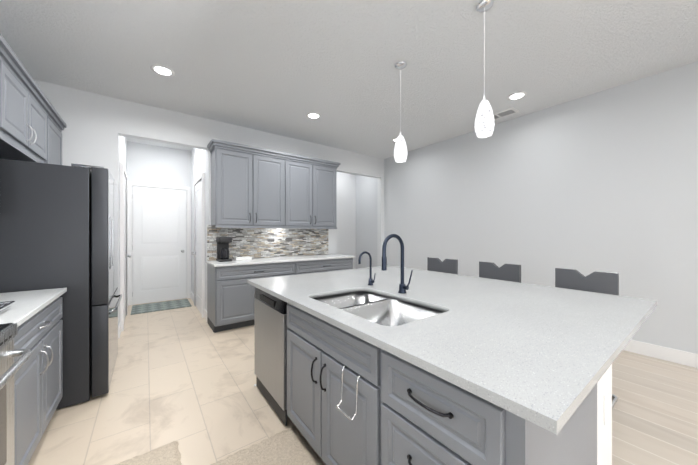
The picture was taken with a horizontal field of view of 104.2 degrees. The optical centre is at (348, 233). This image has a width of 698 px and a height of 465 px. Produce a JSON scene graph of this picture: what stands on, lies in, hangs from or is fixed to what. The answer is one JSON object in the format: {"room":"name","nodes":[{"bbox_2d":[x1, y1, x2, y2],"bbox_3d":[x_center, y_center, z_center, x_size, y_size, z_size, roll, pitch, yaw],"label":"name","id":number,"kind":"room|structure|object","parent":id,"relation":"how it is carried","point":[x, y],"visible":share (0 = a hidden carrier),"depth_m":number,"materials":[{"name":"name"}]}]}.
{"room":"kitchen","nodes":[
{"label":"kitchen","id":0,"kind":"room"},
{"bbox_2d":[28,298,325,464],"bbox_3d":[-1.010,1.361,1.555,3.040,0.100,9.700,0,0,-37],"label":"floor","id":1,"kind":"structure","parent":0,"point":[184,378],"depth_m":2.09,"materials":[{"name":"beige tile"}]},
{"bbox_2d":[0,323,31,464],"bbox_3d":[-1.479,0.802,0.745,0.699,1.020,0.770,0,0,-37],"label":"range","id":2,"kind":"object","parent":1,"relation":"on","point":[9,367],"visible":1,"depth_m":1.14,"materials":[{"name":"silver metal"}]},
{"bbox_2d":[0,288,66,464],"bbox_3d":[-2.038,0.855,1.433,0.644,0.914,0.993,0,0,-37],"label":"base cabinet","id":3,"kind":"object","parent":1,"relation":"on","point":[35,316],"visible":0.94,"depth_m":1.55,"materials":[{"name":"grey wood"}]},
{"bbox_2d":[0,288,66,326],"bbox_3d":[-2.044,0.412,1.428,0.629,0.030,0.993,0,0,-37],"label":"countertop","id":4,"kind":"structure","parent":3,"relation":"on","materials":[{"name":"stone"}]},
{"bbox_2d":[0,301,14,313],"bbox_3d":[-1.851,0.376,1.204,0.409,0.042,0.324,0,0,-37],"label":"trays","id":5,"kind":"object","parent":4,"relation":"on","point":[5,306],"visible":1,"depth_m":1.40,"materials":[{"name":"silver metal"}]},
{"bbox_2d":[0,159,121,409],"bbox_3d":[-2.519,0.387,2.308,0.885,1.847,0.915,0,0,-37],"label":"refrigerator","id":6,"kind":"object","parent":1,"relation":"on","point":[58,226],"visible":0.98,"depth_m":2.06,"materials":[{"name":"grey metal"}]},
{"bbox_2d":[115,441,181,464],"bbox_3d":[-0.894,1.294,0.999,0.572,0.033,1.381,0,0,-37],"label":"rug","id":7,"kind":"object","parent":1,"relation":"on","point":[169,454],"visible":0.98,"depth_m":1.56,"materials":[{"name":"beige fabric"}]},
{"bbox_2d":[131,299,191,314],"bbox_3d":[-3.375,1.301,4.905,0.860,0.012,0.660,0,0,-37],"label":"door mat","id":8,"kind":"object","parent":1,"relation":"on","point":[154,307],"visible":0.96,"depth_m":4.85,"materials":[{"name":"fabric"}]},
{"bbox_2d":[207,262,297,332],"bbox_3d":[-1.453,0.866,4.095,1.130,0.884,0.592,0,0,-37],"label":"base cabinet","id":9,"kind":"object","parent":1,"relation":"on","point":[230,298],"depth_m":3.71,"materials":[{"name":"grey wood"}]},
{"bbox_2d":[206,254,353,265],"bbox_3d":[-0.995,0.409,4.425,2.300,0.030,0.614,0,0,-37],"label":"countertop","id":10,"kind":"structure","parent":9,"relation":"on","point":[306,258],"depth_m":4.18,"materials":[{"name":"white stone"}]},
{"bbox_2d":[216,237,231,261],"bbox_3d":[-1.799,0.218,3.922,0.170,0.350,0.281,0,0,-37],"label":"coffee maker","id":11,"kind":"object","parent":10,"relation":"on","point":[223,249],"visible":0.98,"depth_m":3.87,"materials":[{"name":"black plastic"}]},
{"bbox_2d":[234,256,251,260],"bbox_3d":[-1.610,0.370,4.120,0.230,0.046,0.130,0,0,-37],"label":"box","id":12,"kind":"object","parent":10,"relation":"on","point":[243,258],"visible":1,"depth_m":4.07,"materials":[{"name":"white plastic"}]},
{"bbox_2d":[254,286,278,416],"bbox_3d":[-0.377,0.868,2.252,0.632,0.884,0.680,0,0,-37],"label":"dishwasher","id":13,"kind":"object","parent":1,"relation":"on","point":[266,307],"depth_m":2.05,"materials":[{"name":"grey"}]},
{"bbox_2d":[211,426,323,464],"bbox_3d":[-0.229,1.294,1.170,0.601,0.033,1.262,0,0,-37],"label":"rug","id":14,"kind":"object","parent":1,"relation":"on","point":[291,446],"visible":0.96,"depth_m":1.59,"materials":[{"name":"beige fabric"}]},
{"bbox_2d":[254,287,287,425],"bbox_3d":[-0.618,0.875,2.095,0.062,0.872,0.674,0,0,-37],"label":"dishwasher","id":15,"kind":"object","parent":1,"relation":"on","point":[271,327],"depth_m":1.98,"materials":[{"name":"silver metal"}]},
{"bbox_2d":[279,302,370,464],"bbox_3d":[0.090,0.869,1.627,0.632,0.884,0.910,0,0,-37],"label":"base cabinet","id":16,"kind":"object","parent":1,"relation":"on","point":[325,372],"depth_m":1.39,"materials":[{"name":"grey wood"}]},
{"bbox_2d":[298,258,352,273],"bbox_3d":[-0.548,0.865,4.771,1.130,0.884,0.592,0,0,-37],"label":"base cabinet","id":17,"kind":"object","parent":1,"relation":"on","point":[327,264],"depth_m":4.53,"materials":[{"name":"grey wood"}]},
{"bbox_2d":[371,346,582,464],"bbox_3d":[0.505,0.870,1.072,0.632,0.884,0.477,0,0,-37],"label":"base cabinet","id":18,"kind":"object","parent":1,"relation":"on","point":[384,364],"depth_m":0.87,"materials":[{"name":"grey wood"}]},
{"bbox_2d":[247,266,656,437],"bbox_3d":[0.475,0.412,1.989,1.739,0.030,2.220,0,0,-37],"label":"countertop","id":19,"kind":"structure","parent":18,"relation":"on","point":[532,352],"depth_m":1.11,"materials":[{"name":"white stone"}]},
{"bbox_2d":[359,251,374,285],"bbox_3d":[0.139,0.264,2.067,0.141,0.263,0.077,0,0,-37],"label":"faucet","id":20,"kind":"object","parent":19,"relation":"on","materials":[{"name":"grey metal"}]},
{"bbox_2d":[311,290,442,325],"bbox_3d":[0.135,0.537,1.598,0.541,0.243,0.826,0,0,-37],"label":"sink","id":21,"kind":"object","parent":19,"relation":"in","point":[385,309],"depth_m":1.75,"materials":[{"name":"silver metal"}]},
{"bbox_2d":[379,234,414,293],"bbox_3d":[0.315,0.197,1.762,0.215,0.397,0.117,0,0,-37],"label":"faucet","id":22,"kind":"object","parent":19,"relation":"on","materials":[{"name":"grey metal"}]},
{"bbox_2d":[583,358,615,464],"bbox_3d":[0.494,0.869,2.024,0.270,0.884,2.088,0,0,-37],"label":"support post","id":23,"kind":"object","parent":1,"relation":"on","point":[597,411],"depth_m":1.13,"materials":[{"name":"white paint"}]},
{"bbox_2d":[604,389,608,424],"bbox_3d":[1.127,0.757,1.188,0.075,0.130,0.007,0,0,-37],"label":"outlet plate","id":24,"kind":"object","parent":23,"relation":"attached to","point":[606,391],"depth_m":1.17,"materials":[{"name":"white plastic"}]},
{"bbox_2d":[34,80,381,326],"bbox_3d":[-1.416,-0.193,4.570,5.400,3.000,0.120,0,0,-37],"label":"wall","id":25,"kind":"structure","parent":0,"point":[96,132],"depth_m":4.38,"materials":[{"name":"white paint"}]},
{"bbox_2d":[0,50,3,158],"bbox_3d":[-2.138,-0.648,1.309,0.338,1.060,0.900,0,0,-37],"label":"upper cabinet","id":26,"kind":"object","parent":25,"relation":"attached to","point":[1,51],"depth_m":1.80,"materials":[{"name":"grey wood"}]},
{"bbox_2d":[4,54,51,162],"bbox_3d":[-2.724,-0.909,2.094,0.338,0.540,1.050,0,0,-37],"label":"upper cabinet","id":27,"kind":"object","parent":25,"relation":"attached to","point":[27,108],"depth_m":2.14,"materials":[{"name":"grey wood"}]},
{"bbox_2d":[44,117,61,164],"bbox_3d":[-3.204,0.082,2.769,0.371,2.455,0.585,0,0,-37],"label":"upper cabinet","id":28,"kind":"object","parent":25,"relation":"attached to","point":[54,144],"depth_m":2.80,"materials":[{"name":"grey wood"}]},
{"bbox_2d":[118,322,120,338],"bbox_3d":[-2.967,1.241,3.519,0.014,0.136,0.290,0,0,-37],"label":"baseboard","id":29,"kind":"structure","parent":25,"relation":"attached to","point":[119,328],"depth_m":3.41,"materials":[{"name":"white wood"}]},
{"bbox_2d":[120,162,130,331],"bbox_3d":[-3.310,0.176,4.041,0.086,2.265,0.950,0,0,-37],"label":"hall door","id":30,"kind":"structure","parent":25,"relation":"in","point":[123,241],"depth_m":3.67,"materials":[{"name":"white wood"}]},
{"bbox_2d":[127,181,190,305],"bbox_3d":[-3.617,0.174,5.228,1.010,2.265,0.086,0,0,-37],"label":"door","id":31,"kind":"structure","parent":25,"relation":"in","point":[159,240],"depth_m":5.22,"materials":[{"name":"white wood"}]},
{"bbox_2d":[192,173,204,317],"bbox_3d":[-2.578,0.175,4.613,0.086,2.265,0.950,0,0,-37],"label":"hall door","id":32,"kind":"structure","parent":25,"relation":"in","point":[198,253],"depth_m":4.56,"materials":[{"name":"white wood"}]},
{"bbox_2d":[204,309,206,320],"bbox_3d":[-2.166,1.240,4.121,0.021,0.136,0.324,0,0,-37],"label":"baseboard","id":33,"kind":"structure","parent":25,"relation":"attached to","point":[205,312],"depth_m":4.15,"materials":[{"name":"white wood"}]},
{"bbox_2d":[211,143,286,226],"bbox_3d":[-1.535,-0.672,4.185,1.010,1.100,0.350,0,0,-37],"label":"upper cabinet","id":34,"kind":"object","parent":25,"relation":"attached to","point":[254,187],"depth_m":4.01,"materials":[{"name":"grey wood"}]},
{"bbox_2d":[207,225,327,260],"bbox_3d":[-1.241,0.130,4.620,2.100,0.525,0.010,0,0,-37],"label":"tile backsplash","id":35,"kind":"structure","parent":25,"relation":"attached to","point":[265,242],"depth_m":4.54,"materials":[{"name":"tile"}]},
{"bbox_2d":[287,159,336,226],"bbox_3d":[-0.726,-0.672,4.790,1.010,1.100,0.350,0,0,-37],"label":"upper cabinet","id":36,"kind":"object","parent":25,"relation":"attached to","point":[311,187],"depth_m":4.63,"materials":[{"name":"grey wood"}]},
{"bbox_2d":[0,0,697,158],"bbox_3d":[0.184,-1.740,2.443,6.020,0.100,9.700,0,0,-37],"label":"ceiling","id":37,"kind":"structure","parent":0,"point":[281,67],"depth_m":2.58,"materials":[{"name":"white paint"}]},
{"bbox_2d":[150,64,174,76],"bbox_3d":[-1.927,-1.685,2.813,0.210,0.010,0.210,0,0,-37],"label":"recessed light","id":38,"kind":"object","parent":37,"relation":"in","point":[162,70],"visible":1,"depth_m":2.81,"materials":[{"name":"white plastic"}]},
{"bbox_2d":[306,112,320,118],"bbox_3d":[-0.507,-1.686,3.886,0.210,0.010,0.210,0,0,-37],"label":"recessed light","id":39,"kind":"object","parent":37,"relation":"in","point":[312,115],"visible":1,"depth_m":3.88,"materials":[{"name":"white plastic"}]},
{"bbox_2d":[394,61,406,162],"bbox_3d":[0.517,-1.207,2.717,0.132,0.964,0.132,0,0,-37],"label":"pendant light","id":40,"kind":"object","parent":37,"relation":"hanging from","point":[400,152],"visible":1,"depth_m":2.68,"materials":[{"name":"white glass"}]},
{"bbox_2d":[475,0,494,137],"bbox_3d":[0.999,-1.206,2.004,0.132,0.964,0.132,0,0,-37],"label":"pendant light","id":41,"kind":"object","parent":37,"relation":"hanging from","point":[484,123],"visible":1,"depth_m":1.97,"materials":[{"name":"white glass"}]},
{"bbox_2d":[493,107,518,119],"bbox_3d":[2.127,-1.684,3.869,0.210,0.014,0.460,0,0,-37],"label":"ceiling vent","id":42,"kind":"object","parent":37,"relation":"in","point":[505,113],"visible":0.58,"depth_m":3.79,"materials":[{"name":"white metal"}]},
{"bbox_2d":[507,91,526,100],"bbox_3d":[2.056,-1.686,3.329,0.210,0.010,0.210,0,0,-37],"label":"recessed light","id":43,"kind":"object","parent":37,"relation":"in","point":[517,95],"visible":1,"depth_m":3.31,"materials":[{"name":"white plastic"}]},
{"bbox_2d":[382,61,697,353],"bbox_3d":[2.665,-0.191,3.736,0.140,3.000,8.440,0,0,-37],"label":"wall","id":44,"kind":"structure","parent":0,"point":[603,180],"depth_m":3.37,"materials":[{"name":"white paint"}]},
{"bbox_2d":[623,340,697,367],"bbox_3d":[2.609,1.241,3.696,0.040,0.136,8.200,0,0,-37],"label":"baseboard","id":45,"kind":"structure","parent":44,"relation":"attached to","point":[690,359],"depth_m":2.82,"materials":[{"name":"white wood"}]},
{"bbox_2d":[612,350,697,464],"bbox_3d":[1.402,1.359,3.357,2.980,0.100,9.700,0,0,-37],"label":"floor","id":46,"kind":"structure","parent":0,"point":[655,415],"depth_m":2.00,"materials":[{"name":"beige wood"}]},
{"bbox_2d":[427,257,457,273],"bbox_3d":[1.014,0.804,3.266,0.490,1.008,0.400,0,0,-37],"label":"bar stool","id":47,"kind":"object","parent":46,"relation":"on","point":[447,265],"visible":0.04,"depth_m":3.33,"materials":[{"name":"grey leather"}]},
{"bbox_2d":[479,261,520,282],"bbox_3d":[1.421,0.805,2.721,0.490,1.008,0.400,0,0,-37],"label":"bar stool","id":48,"kind":"object","parent":46,"relation":"on","point":[504,272],"visible":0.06,"depth_m":2.78,"materials":[{"name":"grey fabric"}]},
{"bbox_2d":[555,267,618,409],"bbox_3d":[1.834,0.805,2.168,0.490,1.008,0.400,0,0,-37],"label":"bar stool","id":49,"kind":"object","parent":46,"relation":"on","point":[604,282],"visible":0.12,"depth_m":2.23,"materials":[{"name":"grey leather"}]}
]}

